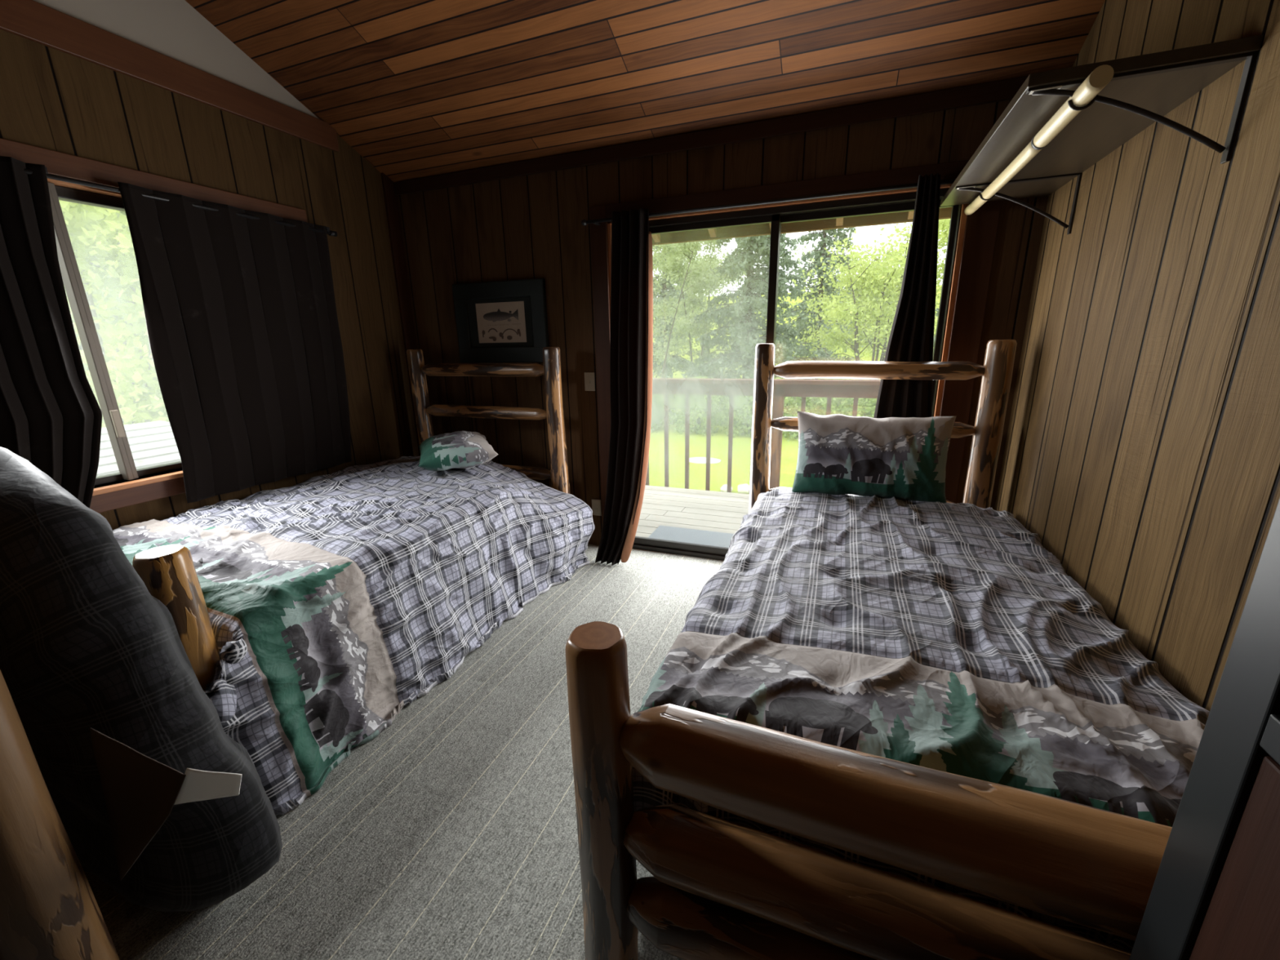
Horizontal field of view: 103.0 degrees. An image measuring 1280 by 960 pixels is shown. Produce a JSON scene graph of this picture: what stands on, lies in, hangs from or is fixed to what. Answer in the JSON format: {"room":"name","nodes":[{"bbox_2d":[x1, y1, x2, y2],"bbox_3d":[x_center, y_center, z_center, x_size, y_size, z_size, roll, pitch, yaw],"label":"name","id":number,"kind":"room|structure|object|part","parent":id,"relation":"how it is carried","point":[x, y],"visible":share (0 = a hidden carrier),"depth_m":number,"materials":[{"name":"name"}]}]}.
{"room":"cabin bedroom","nodes":[
{"label":"cabin bedroom","id":0,"kind":"room"},
{"bbox_2d":[0,0,419,529],"bbox_3d":[-2.655,-1.106,1.393,0.160,4.300,5.264,5,16,21],"label":"wall","id":1,"kind":"structure","parent":0,"point":[51,99],"depth_m":2.55,"materials":[{"name":"brown wood"}]},
{"bbox_2d":[47,177,185,512],"bbox_3d":[-2.306,-0.599,2.362,0.205,1.350,1.800,5,16,21],"label":"window","id":2,"kind":"structure","parent":1,"relation":"in","point":[111,497],"depth_m":2.21,"materials":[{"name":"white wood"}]},
{"bbox_3d":[-2.295,-0.039,2.515,0.205,0.022,1.800,5,16,21],"label":"sill","id":3,"kind":"part","parent":2,"relation":"part of","materials":[{"name":"orange wood"}]},
{"bbox_2d":[0,137,307,222],"bbox_3d":[-2.261,-1.286,2.135,0.022,0.088,1.810,5,16,21],"label":"trim","id":4,"kind":"structure","parent":1,"relation":"attached to","point":[58,163],"depth_m":2.19,"materials":[{"name":"brown wood"}]},
{"bbox_2d":[0,0,339,151],"bbox_3d":[-2.654,-1.493,1.051,0.022,0.138,4.524,5,16,21],"label":"wooden beam","id":5,"kind":"structure","parent":1,"relation":"attached to","point":[30,20],"depth_m":2.25,"materials":[{"name":"brown wood"}]},
{"bbox_2d":[23,166,337,236],"bbox_3d":[-2.171,-1.253,2.242,0.080,0.045,1.810,5,16,21],"label":"curtain rod","id":6,"kind":"object","parent":1,"relation":"attached to","point":[334,233],"visible":0.69,"depth_m":2.23,"materials":[{"name":"black metal"}]},
{"bbox_2d":[0,155,102,508],"bbox_3d":[-2.336,-0.456,1.873,0.059,1.382,0.518,5,16,20],"label":"curtain","id":7,"kind":"object","parent":6,"relation":"hanging from","point":[51,414],"visible":0.77,"depth_m":1.94,"materials":[{"name":"black fabric"}]},
{"bbox_2d":[117,182,351,502],"bbox_3d":[-2.009,-0.686,2.712,0.038,1.392,0.999,5,16,21],"label":"curtain","id":8,"kind":"object","parent":6,"relation":"hanging from","point":[241,313],"visible":1,"depth_m":2.61,"materials":[{"name":"black fabric"}]},
{"bbox_2d":[381,172,420,456],"bbox_3d":[-1.681,-0.889,3.760,0.020,2.600,0.100,5,16,21],"label":"trim","id":9,"kind":"structure","parent":1,"relation":"attached to","point":[391,202],"depth_m":3.58,"materials":[{"name":"brown wood"}]},
{"bbox_2d":[84,543,723,959],"bbox_3d":[-0.776,1.180,1.280,4.099,0.120,5.264,5,16,21],"label":"floor","id":10,"kind":"structure","parent":0,"point":[451,833],"depth_m":1.53,"materials":[{"name":"carpet"}]},
{"bbox_2d":[0,670,119,959],"bbox_3d":[-1.953,0.692,0.309,1.229,1.375,2.460,5,16,21],"label":"log post","id":11,"kind":"object","parent":10,"relation":"on","point":[50,910],"visible":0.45,"depth_m":0.93,"materials":[{"name":"brown wood"}]},
{"bbox_2d":[0,446,282,911],"bbox_3d":[-1.723,0.459,1.399,1.762,1.227,0.302,5,16,21],"label":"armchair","id":12,"kind":"object","parent":11,"relation":"on","point":[144,778],"visible":0.97,"depth_m":1.18,"materials":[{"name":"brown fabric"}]},
{"bbox_2d":[132,346,569,690],"bbox_3d":[-1.434,0.064,2.576,1.225,1.375,2.266,5,16,21],"label":"bed","id":13,"kind":"object","parent":10,"relation":"on","point":[168,572],"visible":0.28,"depth_m":3.19,"materials":[{"name":"brown wood"}]},
{"bbox_3d":[-1.300,0.616,1.500,0.130,0.872,0.127,5,16,21],"label":"footboard post","id":14,"kind":"part","parent":13,"relation":"part of","materials":[{"name":"brown wood"}]},
{"bbox_2d":[112,456,594,815],"bbox_3d":[-1.421,0.414,2.569,1.618,0.695,2.192,5,16,21],"label":"comforter","id":15,"kind":"object","parent":13,"relation":"on","point":[336,602],"visible":0.77,"depth_m":2.04,"materials":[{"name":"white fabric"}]},
{"bbox_2d":[417,431,497,471],"bbox_3d":[-1.156,-0.188,3.196,0.439,0.207,0.640,-7,16,-22],"label":"pillow","id":16,"kind":"object","parent":15,"relation":"on","point":[458,449],"visible":1,"depth_m":2.97,"materials":[{"name":"fabric"}]},
{"bbox_3d":[-1.560,-0.248,3.730,0.117,1.375,0.115,5,16,21],"label":"headboard post","id":17,"kind":"part","parent":13,"relation":"part of","materials":[{"name":"brown wood"}]},
{"bbox_3d":[-1.060,-0.734,3.394,1.005,0.090,0.098,5,16,21],"label":"headboard rail","id":18,"kind":"part","parent":13,"relation":"part of","materials":[{"name":"brown wood"}]},
{"bbox_3d":[-1.052,-0.463,3.473,1.005,0.084,0.086,5,16,21],"label":"headboard rail","id":19,"kind":"part","parent":13,"relation":"part of","materials":[{"name":"brown wood"}]},
{"bbox_3d":[-1.045,-0.073,3.578,1.005,0.087,0.090,5,16,21],"label":"headboard rail","id":20,"kind":"part","parent":13,"relation":"part of","materials":[{"name":"brown wood"}]},
{"bbox_3d":[-0.537,-0.163,3.345,0.127,1.375,0.124,5,16,21],"label":"headboard post","id":21,"kind":"part","parent":13,"relation":"part of","materials":[{"name":"brown wood"}]},
{"bbox_2d":[564,339,1172,959],"bbox_3d":[0.794,0.247,1.748,1.189,1.375,2.240,5,16,21],"label":"bed","id":22,"kind":"object","parent":10,"relation":"on","point":[718,888],"visible":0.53,"depth_m":0.87,"materials":[{"name":"brown wood"}]},
{"bbox_3d":[-0.073,0.711,1.063,0.127,0.872,0.124,5,16,21],"label":"footboard post","id":23,"kind":"part","parent":22,"relation":"part of","materials":[{"name":"brown wood"}]},
{"bbox_3d":[0.425,0.935,0.930,0.962,0.128,0.128,5,16,21],"label":"footboard rail","id":24,"kind":"part","parent":22,"relation":"part of","materials":[{"name":"brown wood"}]},
{"bbox_3d":[0.678,-0.061,2.884,0.118,1.375,0.116,5,16,21],"label":"headboard post","id":25,"kind":"part","parent":22,"relation":"part of","materials":[{"name":"brown wood"}]},
{"bbox_3d":[1.176,0.114,2.733,0.972,0.090,0.090,5,16,21],"label":"headboard rail","id":26,"kind":"part","parent":22,"relation":"part of","materials":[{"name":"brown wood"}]},
{"bbox_3d":[1.169,-0.276,2.628,0.972,0.080,0.088,5,16,21],"label":"headboard rail","id":27,"kind":"part","parent":22,"relation":"part of","materials":[{"name":"brown wood"}]},
{"bbox_3d":[0.422,0.755,0.882,0.962,0.134,0.133,5,16,21],"label":"footboard rail","id":28,"kind":"part","parent":22,"relation":"part of","materials":[{"name":"brown wood"}]},
{"bbox_3d":[1.162,-0.550,2.550,0.972,0.092,0.093,5,16,21],"label":"headboard rail","id":29,"kind":"part","parent":22,"relation":"part of","materials":[{"name":"brown wood"}]},
{"bbox_3d":[0.416,0.532,0.818,0.962,0.154,0.153,5,16,21],"label":"footboard rail","id":30,"kind":"part","parent":22,"relation":"part of","materials":[{"name":"brown wood"}]},
{"bbox_2d":[631,487,1209,951],"bbox_3d":[0.793,0.581,1.790,1.300,0.652,1.968,5,16,21],"label":"comforter","id":31,"kind":"object","parent":22,"relation":"on","point":[946,637],"visible":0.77,"depth_m":1.22,"materials":[{"name":"grey fabric"}]},
{"bbox_2d":[791,411,955,502],"bbox_3d":[1.113,-0.111,2.478,0.702,0.418,0.247,4,16,19],"label":"pillow","id":32,"kind":"object","parent":31,"relation":"on","point":[902,458],"visible":0.99,"depth_m":2.39,"materials":[{"name":"grey fabric"}]},
{"bbox_3d":[1.671,0.022,2.509,0.126,1.375,0.123,5,16,21],"label":"headboard post","id":33,"kind":"part","parent":22,"relation":"part of","materials":[{"name":"brown wood"}]},
{"bbox_2d":[1128,497,1279,959],"bbox_3d":[0.582,0.411,-0.066,0.411,2.020,1.194,5,16,21],"label":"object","id":34,"kind":"object","parent":10,"relation":"on","point":[1215,895],"visible":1,"depth_m":0.50,"materials":[{"name":"black metal"}]},
{"bbox_3d":[0.401,0.634,0.059,0.010,0.500,1.076,5,16,21],"label":"door panel","id":35,"kind":"part","parent":34,"relation":"part of","materials":[{"name":"brown wood"}]},
{"bbox_3d":[0.394,0.369,-0.011,0.014,0.036,1.078,5,16,21],"label":"cross rail","id":36,"kind":"part","parent":34,"relation":"part of","materials":[{"name":"black metal"}]},
{"bbox_2d":[185,0,1105,182],"bbox_3d":[-0.757,-1.951,0.639,4.379,1.963,5.984,5,16,21],"label":"ceiling","id":37,"kind":"structure","parent":0,"point":[418,89],"depth_m":2.38,"materials":[{"name":"brown wood"}]},
{"bbox_2d":[652,207,951,245],"bbox_3d":[0.659,-1.730,3.438,6.079,0.167,0.038,5,16,21],"label":"beam","id":38,"kind":"structure","parent":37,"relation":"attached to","point":[760,229],"depth_m":3.31,"materials":[{"name":"brown wood"}]},
{"bbox_2d":[397,99,1048,545],"bbox_3d":[0.117,-0.847,3.194,4.099,2.750,0.160,5,16,21],"label":"wall","id":39,"kind":"structure","parent":0,"point":[530,226],"depth_m":3.19,"materials":[{"name":"brown wood"}]},
{"bbox_2d":[452,278,549,362],"bbox_3d":[-0.947,-1.065,3.451,0.723,0.525,0.034,5,16,21],"label":"framed picture","id":40,"kind":"object","parent":39,"relation":"attached to","point":[500,321],"visible":0.87,"depth_m":3.44,"materials":[{"name":"black wood"}]},
{"bbox_2d":[475,301,526,342],"bbox_3d":[-0.942,-1.065,3.449,0.387,0.260,0.001,5,16,21],"label":"print","id":41,"kind":"object","parent":40,"relation":"attached to","point":[495,322],"depth_m":3.45,"materials":[{"name":"paper"}]},
{"bbox_2d":[584,372,595,391],"bbox_3d":[-0.331,-0.643,3.333,0.074,0.120,0.016,5,16,21],"label":"light switch","id":42,"kind":"object","parent":39,"relation":"attached to","point":[589,380],"visible":1,"depth_m":3.33,"materials":[{"name":"beige plastic"}]},
{"bbox_2d":[591,498,601,515],"bbox_3d":[-0.304,0.192,3.561,0.070,0.118,0.009,5,16,21],"label":"wall outlet","id":43,"kind":"object","parent":39,"relation":"attached to","point":[596,504],"visible":0.98,"depth_m":3.56,"materials":[{"name":"beige plastic"}]},
{"bbox_2d":[651,233,660,242],"bbox_3d":[0.028,-1.784,3.355,0.040,0.321,0.536,5,16,21],"label":"rafter","id":44,"kind":"object","parent":39,"relation":"attached to","point":[656,237],"visible":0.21,"depth_m":3.60,"materials":[{"name":"brown wood"}]},
{"bbox_2d":[393,75,1028,195],"bbox_3d":[0.074,-1.848,2.828,3.758,0.074,0.025,5,16,21],"label":"trim","id":45,"kind":"structure","parent":39,"relation":"attached to","point":[1003,90],"depth_m":2.65,"materials":[{"name":"brown wood"}]},
{"bbox_2d":[707,228,716,237],"bbox_3d":[0.404,-1.753,3.212,0.040,0.321,0.536,5,16,21],"label":"rafter","id":46,"kind":"object","parent":39,"relation":"attached to","point":[713,232],"visible":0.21,"depth_m":3.45,"materials":[{"name":"brown wood"}]},
{"bbox_2d":[581,178,955,225],"bbox_3d":[0.658,-1.446,2.659,2.135,0.034,0.074,5,16,21],"label":"curtain rod","id":47,"kind":"object","parent":39,"relation":"attached to","point":[584,222],"visible":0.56,"depth_m":2.61,"materials":[{"name":"black metal"}]},
{"bbox_2d":[595,208,653,565],"bbox_3d":[-0.118,-0.490,3.090,0.364,2.102,0.257,5,16,21],"label":"curtain","id":48,"kind":"object","parent":47,"relation":"hanging from","point":[631,335],"visible":1,"depth_m":3.12,"materials":[{"name":"black fabric"}]},
{"bbox_2d":[873,173,941,417],"bbox_3d":[1.362,-0.410,2.617,0.372,2.063,0.069,5,16,21],"label":"curtain","id":49,"kind":"object","parent":47,"relation":"hanging from","point":[911,338],"visible":0.48,"depth_m":2.50,"materials":[{"name":"black fabric"}]},
{"bbox_2d":[605,160,968,222],"bbox_3d":[0.672,-1.506,2.686,1.867,0.090,0.020,5,16,21],"label":"trim","id":50,"kind":"structure","parent":39,"relation":"attached to","point":[905,175],"depth_m":2.62,"materials":[{"name":"brown wood"}]},
{"bbox_2d":[607,183,968,560],"bbox_3d":[0.724,-0.477,3.051,1.867,2.088,0.165,5,16,21],"label":"door","id":51,"kind":"structure","parent":39,"relation":"in","point":[900,200],"depth_m":2.71,"materials":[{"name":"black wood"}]},
{"bbox_3d":[0.332,-0.498,3.178,0.952,2.016,0.032,5,16,21],"label":"panel","id":52,"kind":"part","parent":51,"relation":"part of","materials":[{"name":"clear glass"}]},
{"bbox_3d":[1.164,-0.441,2.910,0.889,2.016,0.032,5,16,21],"label":"panel","id":53,"kind":"part","parent":51,"relation":"part of","materials":[{"name":"clear glass"}]},
{"bbox_2d":[589,200,1001,521],"bbox_3d":[0.703,-0.497,2.957,2.102,2.178,0.020,5,16,21],"label":"trim","id":54,"kind":"structure","parent":39,"relation":"attached to","point":[981,226],"depth_m":2.60,"materials":[{"name":"brown wood"}]},
{"bbox_2d":[835,217,843,226],"bbox_3d":[1.158,-1.690,2.927,0.040,0.321,0.536,5,16,21],"label":"rafter","id":55,"kind":"object","parent":39,"relation":"attached to","point":[839,221],"visible":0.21,"depth_m":3.17,"materials":[{"name":"brown wood"}]},
{"bbox_2d":[907,210,914,219],"bbox_3d":[1.534,-1.658,2.785,0.040,0.321,0.536,5,16,21],"label":"rafter","id":56,"kind":"object","parent":39,"relation":"attached to","point":[910,215],"visible":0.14,"depth_m":3.04,"materials":[{"name":"brown wood"}]},
{"bbox_2d":[994,0,1279,711],"bbox_3d":[1.018,-0.798,0.004,0.160,4.300,5.264,5,16,21],"label":"wall","id":57,"kind":"structure","parent":0,"point":[1142,451],"depth_m":1.36,"materials":[{"name":"brown wood"}]},
{"bbox_2d":[940,34,1264,234],"bbox_3d":[1.405,-1.040,1.806,0.428,0.243,1.302,5,16,21],"label":"closet shelf","id":58,"kind":"object","parent":57,"relation":"attached to","point":[1142,89],"visible":0.88,"depth_m":1.40,"materials":[{"name":"grey"}]},
{"bbox_2d":[964,64,1113,215],"bbox_3d":[1.305,-1.093,1.784,0.047,0.055,1.374,5,16,21],"label":"rod","id":59,"kind":"object","parent":58,"relation":"attached to","point":[1102,75],"visible":0.97,"depth_m":1.41,"materials":[{"name":"beige wood"}]},
{"bbox_3d":[1.375,-1.141,1.959,0.041,0.051,0.986,5,16,21],"label":"rod","id":60,"kind":"part","parent":59,"relation":"part of","materials":[{"name":"beige wood"}]},
{"label":"outside","id":61,"kind":"structure","parent":0,"visible":0},
{"bbox_2d":[635,484,749,537],"bbox_3d":[0.818,0.434,4.241,7.800,0.200,1.572,5,16,21],"label":"deck","id":62,"kind":"object","parent":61,"point":[691,508],"visible":0.16,"depth_m":4.50,"materials":[{"name":"grey wood"}]},
{"bbox_2d":[648,525,733,547],"bbox_3d":[0.416,0.438,3.853,0.675,0.012,0.330,5,16,21],"label":"doormat","id":63,"kind":"object","parent":62,"relation":"on","point":[661,532],"visible":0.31,"depth_m":3.87,"materials":[{"name":"white fabric"}]},
{"bbox_2d":[645,377,880,492],"bbox_3d":[1.117,0.888,5.134,7.800,3.743,0.140,5,16,21],"label":"deck railing","id":64,"kind":"object","parent":62,"relation":"attached to","point":[782,388],"visible":0.24,"depth_m":4.74,"materials":[{"name":"brown paint"}]},
{"bbox_3d":[1.082,-0.825,4.661,7.800,0.109,0.038,5,16,21],"label":"sub rail","id":65,"kind":"part","parent":64,"relation":"part of","materials":[{"name":"brown paint"}]},
{"bbox_3d":[1.083,-0.898,4.647,7.800,0.038,0.140,5,16,21],"label":"rail","id":66,"kind":"part","parent":64,"relation":"part of","materials":[{"name":"brown paint"}]},
{"bbox_3d":[1.298,0.917,5.092,0.090,3.704,0.090,5,16,21],"label":"post","id":67,"kind":"part","parent":64,"relation":"part of","materials":[{"name":"brown paint"}]},
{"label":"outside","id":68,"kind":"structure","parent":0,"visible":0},
{"bbox_2d":[82,284,942,493],"bbox_3d":[12.517,-14.550,29.866,140.000,20.312,110.000,5,16,21],"label":"lawn","id":69,"kind":"structure","parent":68,"point":[741,446],"depth_m":19.36,"materials":[{"name":"green plant"}]},
{"bbox_2d":[66,209,144,425],"bbox_3d":[-16.421,-5.979,14.636,12.320,13.014,10.492,6,17,23],"label":"tree","id":70,"kind":"object","parent":69,"relation":"on","point":[116,307],"visible":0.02,"depth_m":14.84,"materials":[{"name":"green plant"}]},
{"bbox_2d":[58,200,169,427],"bbox_3d":[-8.268,-1.450,7.988,4.791,7.444,5.624,-10,18,-30],"label":"maple tree","id":71,"kind":"object","parent":69,"relation":"on","point":[149,400],"visible":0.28,"depth_m":7.19,"materials":[{"name":"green plant"}]},
{"bbox_2d":[65,204,164,423],"bbox_3d":[-9.555,-3.224,10.289,8.079,9.719,6.748,5,16,21],"label":"maple tree","id":72,"kind":"object","parent":69,"relation":"on","point":[93,291],"visible":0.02,"depth_m":9.26,"materials":[{"name":"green plant"}]},
{"bbox_2d":[650,394,672,432],"bbox_3d":[0.332,-3.632,24.470,2.410,2.543,2.311,5,16,21],"label":"shrub","id":73,"kind":"object","parent":69,"relation":"on","point":[655,401],"visible":0.23,"depth_m":24.29,"materials":[{"name":"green plant"}]},
{"bbox_2d":[651,394,693,425],"bbox_3d":[1.640,-4.159,26.697,2.632,2.338,2.687,5,16,21],"label":"shrub","id":74,"kind":"object","parent":69,"relation":"on","point":[671,397],"visible":0.19,"depth_m":26.30,"materials":[{"name":"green plant"}]},
{"bbox_3d":[1.453,-3.980,26.759,1.034,1.967,1.295,5,16,21],"label":"stem","id":75,"kind":"part","parent":74,"relation":"part of","materials":[{"name":"plant"}]},
{"bbox_2d":[652,244,711,377],"bbox_3d":[2.198,-15.291,41.475,8.288,16.100,6.656,3,16,14],"label":"fir tree","id":76,"kind":"object","parent":69,"relation":"on","point":[671,292],"visible":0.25,"depth_m":41.44,"materials":[{"name":"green plant"}]},
{"bbox_2d":[652,240,731,377],"bbox_3d":[1.086,-9.220,28.919,7.650,11.064,6.319,11,19,37],"label":"tree","id":77,"kind":"object","parent":69,"relation":"on","point":[677,248],"visible":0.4,"depth_m":27.65,"materials":[{"name":"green plant"}]},
{"bbox_2d":[670,375,726,435],"bbox_3d":[2.713,-3.456,23.523,2.686,2.644,2.579,5,16,21],"label":"shrub","id":78,"kind":"object","parent":69,"relation":"on","point":[702,414],"visible":0.62,"depth_m":23.30,"materials":[{"name":"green plant"}]},
{"bbox_3d":[2.741,-3.161,23.622,1.246,1.990,1.322,5,16,21],"label":"stem","id":79,"kind":"part","parent":78,"relation":"part of","materials":[{"name":"plant"}]},
{"bbox_2d":[653,238,745,399],"bbox_3d":[3.849,-10.963,34.305,7.608,11.494,5.816,-12,19,-36],"label":"tree","id":80,"kind":"object","parent":69,"relation":"on","point":[684,326],"visible":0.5,"depth_m":32.95,"materials":[{"name":"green plant"}]},
{"bbox_2d":[688,457,720,463],"bbox_3d":[2.256,-0.686,18.044,1.221,0.147,0.906,5,16,21],"label":"flat stone","id":81,"kind":"object","parent":69,"relation":"on","point":[694,460],"visible":0.8,"depth_m":17.89,"materials":[{"name":"grey stone"}]},
{"bbox_2d":[653,248,757,352],"bbox_3d":[6.537,-18.566,53.713,12.036,13.886,11.749,-13,19,-38],"label":"tree","id":82,"kind":"object","parent":69,"relation":"on","point":[724,256],"visible":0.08,"depth_m":53.11,"materials":[{"name":"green plant"}]},
{"bbox_2d":[698,395,750,427],"bbox_3d":[4.332,-3.831,25.727,2.926,2.179,2.967,5,16,21],"label":"shrub","id":83,"kind":"object","parent":69,"relation":"on","point":[726,397],"visible":0.25,"depth_m":25.23,"materials":[{"name":"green plant"}]},
{"bbox_2d":[720,484,732,492],"bbox_3d":[2.443,0.256,14.396,0.312,0.254,0.309,-4,15,-9],"label":"rock","id":84,"kind":"object","parent":69,"relation":"on","point":[724,488],"visible":0.58,"depth_m":14.31,"materials":[{"name":"grey stone"}]},
{"bbox_2d":[737,484,749,493],"bbox_3d":[2.934,0.258,14.319,0.392,0.307,0.338,5,16,21],"label":"rock","id":85,"kind":"object","parent":69,"relation":"on","point":[743,488],"visible":0.8,"depth_m":14.19,"materials":[{"name":"grey stone"}]},
{"bbox_2d":[721,395,773,438],"bbox_3d":[4.954,-3.084,22.748,2.706,2.261,2.648,5,16,21],"label":"shrub","id":86,"kind":"object","parent":69,"relation":"on","point":[744,406],"visible":0.52,"depth_m":22.46,"materials":[{"name":"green plant"}]},
{"bbox_2d":[682,233,826,401],"bbox_3d":[6.918,-12.870,30.356,8.930,17.100,7.827,5,16,21],"label":"fir tree","id":87,"kind":"object","parent":69,"relation":"on","point":[744,331],"visible":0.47,"depth_m":30.60,"materials":[{"name":"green plant"}]},
{"bbox_2d":[751,376,805,418],"bbox_3d":[6.822,-3.776,24.779,2.868,2.465,2.855,5,16,21],"label":"shrub","id":88,"kind":"object","parent":69,"relation":"on","point":[787,412],"visible":0.04,"depth_m":24.33,"materials":[{"name":"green plant"}]},
{"bbox_2d":[782,396,837,441],"bbox_3d":[7.286,-2.912,21.918,2.631,2.239,2.792,5,16,21],"label":"shrub","id":89,"kind":"object","parent":69,"relation":"on","point":[797,400],"visible":0.39,"depth_m":21.61,"materials":[{"name":"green plant"}]},
{"bbox_2d":[774,226,871,379],"bbox_3d":[14.413,-16.285,40.444,8.315,18.100,7.964,-14,20,-40],"label":"fir tree","id":90,"kind":"object","parent":69,"relation":"on","point":[801,320],"visible":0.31,"depth_m":39.56,"materials":[{"name":"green plant"}]},
{"bbox_2d":[811,377,866,416],"bbox_3d":[9.399,-3.611,23.967,2.857,2.479,2.899,5,16,21],"label":"shrub","id":91,"kind":"object","parent":69,"relation":"on","point":[835,402],"visible":0.08,"depth_m":23.53,"materials":[{"name":"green plant"}]},
{"bbox_2d":[793,241,902,344],"bbox_3d":[21.366,-17.892,51.230,13.539,13.347,12.187,5,16,21],"label":"tree","id":92,"kind":"object","parent":69,"relation":"on","point":[805,246],"visible":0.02,"depth_m":51.75,"materials":[{"name":"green plant"}]},
{"bbox_2d":[836,397,876,417],"bbox_3d":[9.546,-2.765,21.243,2.907,2.264,2.856,5,16,21],"label":"shrub","id":93,"kind":"object","parent":69,"relation":"on","point":[871,406],"visible":0.2,"depth_m":21.01,"materials":[{"name":"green plant"}]},
{"bbox_2d":[786,222,946,416],"bbox_3d":[11.478,-7.941,25.998,8.700,9.753,9.673,-8,17,-24],"label":"maple tree","id":94,"kind":"object","parent":69,"relation":"on","point":[868,277],"visible":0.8,"depth_m":24.69,"materials":[{"name":"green plant"}]},
{"bbox_2d":[865,218,950,316],"bbox_3d":[14.994,-8.594,24.833,6.907,11.506,6.561,11,20,38],"label":"maple tree","id":95,"kind":"object","parent":69,"relation":"on","point":[946,222],"visible":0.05,"depth_m":24.09,"materials":[{"name":"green plant"}]},
{"bbox_2d":[933,307,938,351],"bbox_3d":[26.660,-16.172,40.946,7.088,17.158,6.765,-4,16,-11],"label":"fir tree","id":96,"kind":"object","parent":69,"relation":"on","point":[937,308],"visible":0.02,"depth_m":41.44,"materials":[{"name":"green plant"}]},
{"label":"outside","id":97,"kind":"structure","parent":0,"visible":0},
{"bbox_2d":[96,420,181,476],"bbox_3d":[-6.199,0.862,2.067,6.115,1.125,10.804,5,16,21],"label":"roof","id":98,"kind":"structure","parent":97,"point":[153,443],"depth_m":4.75,"materials":[{"name":"white"}]}
]}

